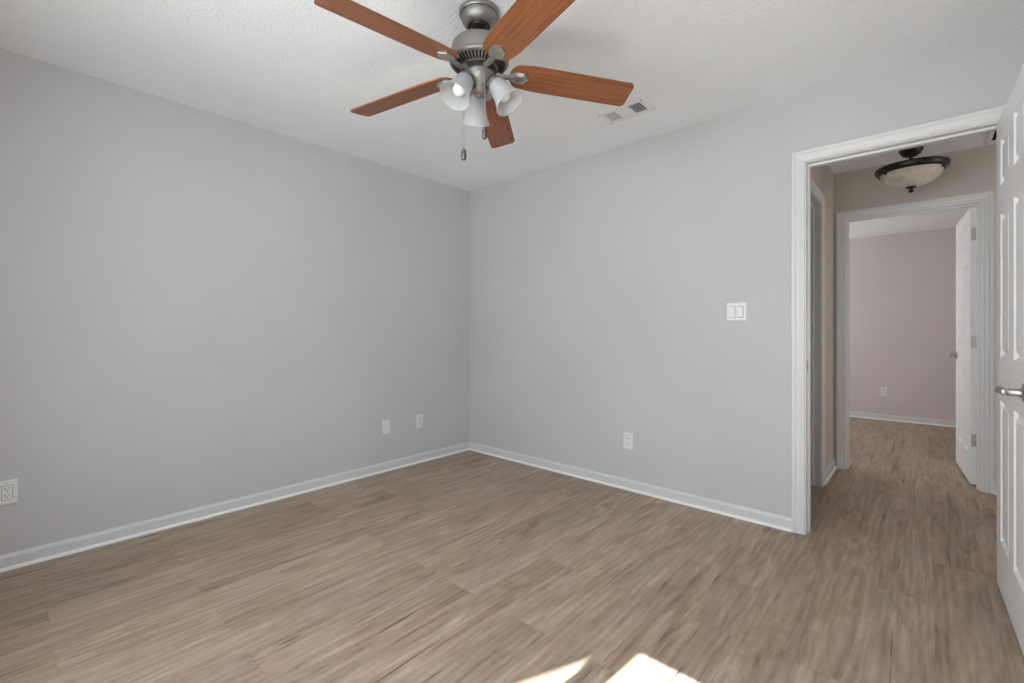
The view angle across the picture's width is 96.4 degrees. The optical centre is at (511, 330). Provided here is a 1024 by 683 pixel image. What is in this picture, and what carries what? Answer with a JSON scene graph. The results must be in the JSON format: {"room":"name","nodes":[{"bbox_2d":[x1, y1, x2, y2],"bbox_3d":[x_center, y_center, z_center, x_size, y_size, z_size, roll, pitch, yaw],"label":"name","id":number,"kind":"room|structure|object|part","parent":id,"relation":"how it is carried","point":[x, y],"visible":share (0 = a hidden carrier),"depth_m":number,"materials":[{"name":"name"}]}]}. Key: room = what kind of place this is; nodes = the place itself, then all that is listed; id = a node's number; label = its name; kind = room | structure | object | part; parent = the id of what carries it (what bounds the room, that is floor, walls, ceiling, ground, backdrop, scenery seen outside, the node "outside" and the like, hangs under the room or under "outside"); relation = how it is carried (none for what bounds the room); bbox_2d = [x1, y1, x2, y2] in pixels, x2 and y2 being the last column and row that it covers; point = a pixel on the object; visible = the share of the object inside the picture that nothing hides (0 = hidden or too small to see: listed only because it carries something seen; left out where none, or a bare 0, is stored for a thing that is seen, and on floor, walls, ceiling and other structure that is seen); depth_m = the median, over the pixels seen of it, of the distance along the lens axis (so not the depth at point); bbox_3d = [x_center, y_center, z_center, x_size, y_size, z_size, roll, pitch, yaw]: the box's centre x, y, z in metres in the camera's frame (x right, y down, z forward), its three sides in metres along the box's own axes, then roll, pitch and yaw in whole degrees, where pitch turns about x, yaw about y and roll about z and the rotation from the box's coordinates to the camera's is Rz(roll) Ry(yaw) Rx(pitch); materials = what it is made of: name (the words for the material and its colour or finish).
{"room":"empty bedroom","nodes":[
{"label":"empty bedroom","id":0,"kind":"room"},
{"bbox_2d":[0,48,468,555],"bbox_3d":[-1.586,-0.100,3.114,0.115,2.440,3.635,0,0,42],"label":"wall","id":1,"kind":"structure","parent":0,"point":[199,308],"depth_m":2.71,"materials":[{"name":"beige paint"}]},
{"bbox_2d":[0,479,17,505],"bbox_3d":[-2.371,0.759,2.151,0.009,0.114,0.070,0,0,42],"label":"power outlet","id":2,"kind":"object","parent":1,"relation":"attached to","point":[8,488],"visible":1,"depth_m":2.15,"materials":[{"name":"white plastic"}]},
{"bbox_2d":[2,485,11,500],"bbox_3d":[-2.369,0.759,2.149,0.004,0.067,0.033,0,0,42],"label":"receptacle","id":3,"kind":"object","parent":2,"relation":"attached to","point":[6,489],"depth_m":2.15,"materials":[{"name":"white plastic"}]},
{"bbox_2d":[0,442,469,572],"bbox_3d":[-1.535,1.084,3.067,0.024,0.072,3.405,0,0,42],"label":"baseboard","id":4,"kind":"structure","parent":1,"relation":"attached to","point":[34,555],"depth_m":2.70,"materials":[{"name":"paint"}]},
{"bbox_2d":[382,419,389,434],"bbox_3d":[-1.006,0.770,3.667,0.007,0.114,0.070,0,0,42],"label":"blank wall plate","id":5,"kind":"object","parent":1,"relation":"attached to","point":[385,423],"visible":1,"depth_m":3.66,"materials":[{"name":"white plastic"}]},
{"bbox_2d":[416,414,422,427],"bbox_3d":[-0.786,0.768,3.910,0.009,0.114,0.070,0,0,42],"label":"power outlet","id":6,"kind":"object","parent":1,"relation":"attached to","point":[419,418],"visible":1,"depth_m":3.90,"materials":[{"name":"white plastic"}]},
{"bbox_2d":[418,417,421,424],"bbox_3d":[-0.785,0.768,3.909,0.004,0.067,0.033,0,0,42],"label":"receptacle","id":7,"kind":"object","parent":6,"relation":"attached to","point":[419,418],"depth_m":3.91,"materials":[{"name":"white plastic"}]},
{"bbox_2d":[0,417,1023,682],"bbox_3d":[1.925,1.180,2.889,5.805,0.120,8.170,0,0,42],"label":"floor","id":8,"kind":"structure","parent":0,"point":[469,566],"depth_m":2.02,"materials":[{"name":"laminate"}]},
{"bbox_2d":[0,0,1023,191],"bbox_3d":[-0.198,-1.370,1.786,3.955,0.100,3.520,0,0,42],"label":"ceiling","id":9,"kind":"structure","parent":0,"point":[297,69],"depth_m":2.19,"materials":[{"name":"paint"}]},
{"bbox_2d":[314,0,633,160],"bbox_3d":[-0.169,-1.008,1.868,1.284,0.625,1.236,0,0,42],"label":"ceiling fan","id":10,"kind":"object","parent":9,"relation":"hanging from","point":[480,55],"visible":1,"depth_m":1.84,"materials":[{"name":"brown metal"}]},
{"bbox_3d":[-0.408,-1.053,1.611,0.135,0.006,0.534,18,16,41],"label":"fan blade","id":11,"kind":"part","parent":10,"relation":"part of","materials":[{"name":"brown wood"}]},
{"bbox_3d":[-0.491,-1.053,2.067,0.534,0.006,0.135,-4,12,26],"label":"fan blade","id":12,"kind":"part","parent":10,"relation":"part of","materials":[{"name":"brown wood"}]},
{"bbox_3d":[-0.204,-0.967,1.818,0.126,0.118,0.126,0,-34,41],"label":"lamp shade","id":13,"kind":"part","parent":10,"relation":"part of","materials":[{"name":"white glass"}]},
{"bbox_3d":[-0.201,-0.973,1.822,0.052,0.091,0.052,0,-34,41],"label":"bulb","id":14,"kind":"part","parent":10,"relation":"part of","materials":[{"name":"white glass"}]},
{"bbox_3d":[-0.209,-1.064,1.823,0.027,0.031,0.093,18,16,41],"label":"bracket arm","id":15,"kind":"part","parent":10,"relation":"part of","materials":[{"name":"grey metal"}]},
{"bbox_3d":[-0.154,-0.967,1.998,0.126,0.118,0.126,0,34,-10],"label":"lamp shade","id":16,"kind":"part","parent":10,"relation":"part of","materials":[{"name":"white glass"}]},
{"bbox_3d":[-0.112,-0.928,1.844,0.003,0.223,0.011,0,0,-22],"label":"pull chain","id":17,"kind":"part","parent":10,"relation":"part of","materials":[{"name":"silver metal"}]},
{"bbox_3d":[-0.089,-1.064,1.804,0.027,0.031,0.093,15,-3,-28],"label":"bracket arm","id":18,"kind":"part","parent":10,"relation":"part of","materials":[{"name":"grey metal"}]},
{"bbox_3d":[-0.083,-1.053,2.287,0.135,0.006,0.534,-14,-6,7],"label":"fan blade","id":19,"kind":"part","parent":10,"relation":"part of","materials":[{"name":"brown wood"}]},
{"bbox_3d":[-0.043,-0.973,1.862,0.052,0.091,0.052,-36,-12,16],"label":"bulb","id":20,"kind":"part","parent":10,"relation":"part of","materials":[{"name":"white glass"}]},
{"bbox_3d":[-0.035,-1.064,1.913,0.093,0.031,0.027,4,-14,-10],"label":"bracket arm","id":21,"kind":"part","parent":10,"relation":"part of","materials":[{"name":"grey metal"}]},
{"bbox_3d":[-0.039,-0.967,1.861,0.126,0.118,0.126,-36,-12,16],"label":"lamp shade","id":22,"kind":"part","parent":10,"relation":"part of","materials":[{"name":"white glass"}]},
{"bbox_3d":[0.051,-1.053,1.549,0.135,0.006,0.534,15,-3,-28],"label":"fan blade","id":23,"kind":"part","parent":10,"relation":"part of","materials":[{"name":"brown wood"}]},
{"bbox_3d":[0.252,-1.053,1.967,0.534,0.006,0.135,4,-14,-10],"label":"fan blade","id":24,"kind":"part","parent":10,"relation":"part of","materials":[{"name":"brown wood"}]},
{"bbox_2d":[595,97,656,124],"bbox_3d":[0.681,-1.315,2.751,0.310,0.008,0.190,0,0,42],"label":"ceiling vent","id":25,"kind":"object","parent":9,"relation":"in","point":[638,106],"visible":1,"depth_m":2.74,"materials":[{"name":"metal"}]},
{"bbox_2d":[469,26,1023,517],"bbox_3d":[1.679,-0.100,2.542,5.505,2.440,0.115,0,0,42],"label":"wall","id":26,"kind":"structure","parent":0,"point":[601,285],"depth_m":3.05,"materials":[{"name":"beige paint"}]},
{"bbox_2d":[624,432,632,449],"bbox_3d":[0.819,0.778,3.233,0.070,0.114,0.008,0,0,42],"label":"power outlet","id":27,"kind":"object","parent":26,"relation":"attached to","point":[628,437],"visible":1,"depth_m":3.23,"materials":[{"name":"white plastic"}]},
{"bbox_2d":[469,442,790,531],"bbox_3d":[0.578,1.084,3.440,2.642,0.072,0.024,0,0,42],"label":"baseboard","id":28,"kind":"structure","parent":26,"relation":"attached to","point":[776,521],"depth_m":3.11,"materials":[{"name":"paint"}]},
{"bbox_2d":[727,302,745,320],"bbox_3d":[1.349,-0.115,2.755,0.110,0.109,0.011,0,0,42],"label":"light switch","id":29,"kind":"object","parent":26,"relation":"attached to","point":[735,311],"visible":1,"depth_m":2.75,"materials":[{"name":"white plastic"}]},
{"bbox_2d":[791,105,1004,534],"bbox_3d":[1.938,0.064,2.309,0.893,2.112,0.155,0,0,42],"label":"door frame","id":30,"kind":"structure","parent":26,"relation":"attached to","point":[986,120],"depth_m":2.53,"materials":[{"name":"white paint"}]},
{"bbox_2d":[995,64,1023,655],"bbox_3d":[1.920,0.099,1.738,0.168,2.018,0.766,0,0,41],"label":"door","id":31,"kind":"structure","parent":26,"relation":"in","point":[1009,388],"depth_m":1.74,"materials":[{"name":"white paint"}]},
{"bbox_3d":[1.692,0.205,1.584,0.025,0.025,0.125,0,0,41],"label":"lever","id":32,"kind":"part","parent":31,"relation":"part of","materials":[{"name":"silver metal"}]},
{"bbox_3d":[1.683,0.205,1.526,0.046,0.069,0.069,0,0,41],"label":"handle","id":33,"kind":"part","parent":31,"relation":"part of","materials":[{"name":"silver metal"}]},
{"bbox_2d":[811,165,833,469],"bbox_3d":[2.101,-0.085,3.249,0.115,2.410,1.500,0,0,42],"label":"wall","id":34,"kind":"structure","parent":0,"point":[823,177],"depth_m":3.57,"materials":[{"name":"beige paint"}]},
{"bbox_2d":[811,178,824,486],"bbox_3d":[1.929,0.071,3.057,0.155,2.097,0.879,0,0,42],"label":"door frame","id":35,"kind":"structure","parent":34,"relation":"attached to","point":[817,197],"depth_m":3.31,"materials":[{"name":"white paint"}]},
{"bbox_2d":[825,459,836,484],"bbox_3d":[2.464,1.084,3.549,0.024,0.072,0.568,0,0,42],"label":"baseboard","id":36,"kind":"structure","parent":34,"relation":"attached to","point":[831,468],"depth_m":3.53,"materials":[{"name":"paint"}]},
{"bbox_2d":[849,228,955,420],"bbox_3d":[4.886,-0.043,5.662,4.915,2.325,0.115,0,0,42],"label":"wall","id":37,"kind":"structure","parent":0,"point":[902,287],"depth_m":5.64,"materials":[{"name":"beige paint"}]},
{"bbox_2d":[880,387,886,395],"bbox_3d":[4.681,0.763,5.765,0.070,0.114,0.008,0,0,42],"label":"power outlet","id":38,"kind":"object","parent":37,"relation":"attached to","point":[883,390],"visible":1,"depth_m":5.77,"materials":[{"name":"white plastic"}]},
{"bbox_2d":[849,411,955,426],"bbox_3d":[4.474,1.084,5.940,3.700,0.072,0.024,0,0,42],"label":"baseboard","id":39,"kind":"structure","parent":37,"relation":"attached to","point":[917,420],"depth_m":5.63,"materials":[{"name":"paint"}]},
{"bbox_2d":[849,207,969,238],"bbox_3d":[3.933,-1.255,4.603,4.915,0.100,2.735,0,0,42],"label":"ceiling","id":40,"kind":"structure","parent":0,"point":[945,219],"depth_m":5.18,"materials":[{"name":"paint"}]},
{"bbox_2d":[829,132,996,173],"bbox_3d":[2.706,-1.340,2.781,4.300,0.100,1.615,0,0,42],"label":"ceiling","id":41,"kind":"structure","parent":0,"point":[978,140],"depth_m":3.35,"materials":[{"name":"paint"}]},
{"bbox_2d":[874,146,950,192],"bbox_3d":[2.661,-1.106,3.054,0.386,0.368,0.386,0,0,42],"label":"ceiling light","id":42,"kind":"object","parent":41,"relation":"attached to","point":[911,173],"visible":0.97,"depth_m":2.97,"materials":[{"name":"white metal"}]},
{"bbox_3d":[2.661,-1.022,3.054,0.324,0.125,0.324,0,0,42],"label":"lamp shade","id":43,"kind":"part","parent":42,"relation":"part of","materials":[{"name":"white glass"}]},
{"bbox_2d":[985,131,996,143],"bbox_3d":[3.204,-1.284,2.982,0.150,0.012,0.300,0,0,42],"label":"ceiling vent","id":44,"kind":"object","parent":41,"relation":"in","point":[992,136],"visible":0.23,"depth_m":3.05,"materials":[{"name":"metal"}]},
{"bbox_2d":[834,143,996,482],"bbox_3d":[3.702,-0.085,2.894,2.970,2.410,0.115,0,0,42],"label":"wall","id":45,"kind":"structure","parent":0,"point":[972,170],"depth_m":3.32,"materials":[{"name":"beige paint"}]},
{"bbox_2d":[836,190,992,493],"bbox_3d":[3.029,0.076,3.500,0.888,2.087,0.155,0,0,42],"label":"door frame","id":46,"kind":"structure","parent":45,"relation":"attached to","point":[983,201],"depth_m":3.25,"materials":[{"name":"white paint"}]},
{"bbox_2d":[948,207,975,484],"bbox_3d":[3.562,0.106,3.595,0.145,2.003,0.754,0,0,38],"label":"door","id":47,"kind":"structure","parent":45,"relation":"in","point":[965,354],"depth_m":3.47,"materials":[{"name":"white paint"}]},
{"bbox_2d":[993,483,996,494],"bbox_3d":[4.036,1.084,2.500,1.947,0.072,0.024,0,0,42],"label":"baseboard","id":48,"kind":"structure","parent":45,"relation":"attached to","point":[994,484],"depth_m":3.15,"materials":[{"name":"paint"}]}
]}

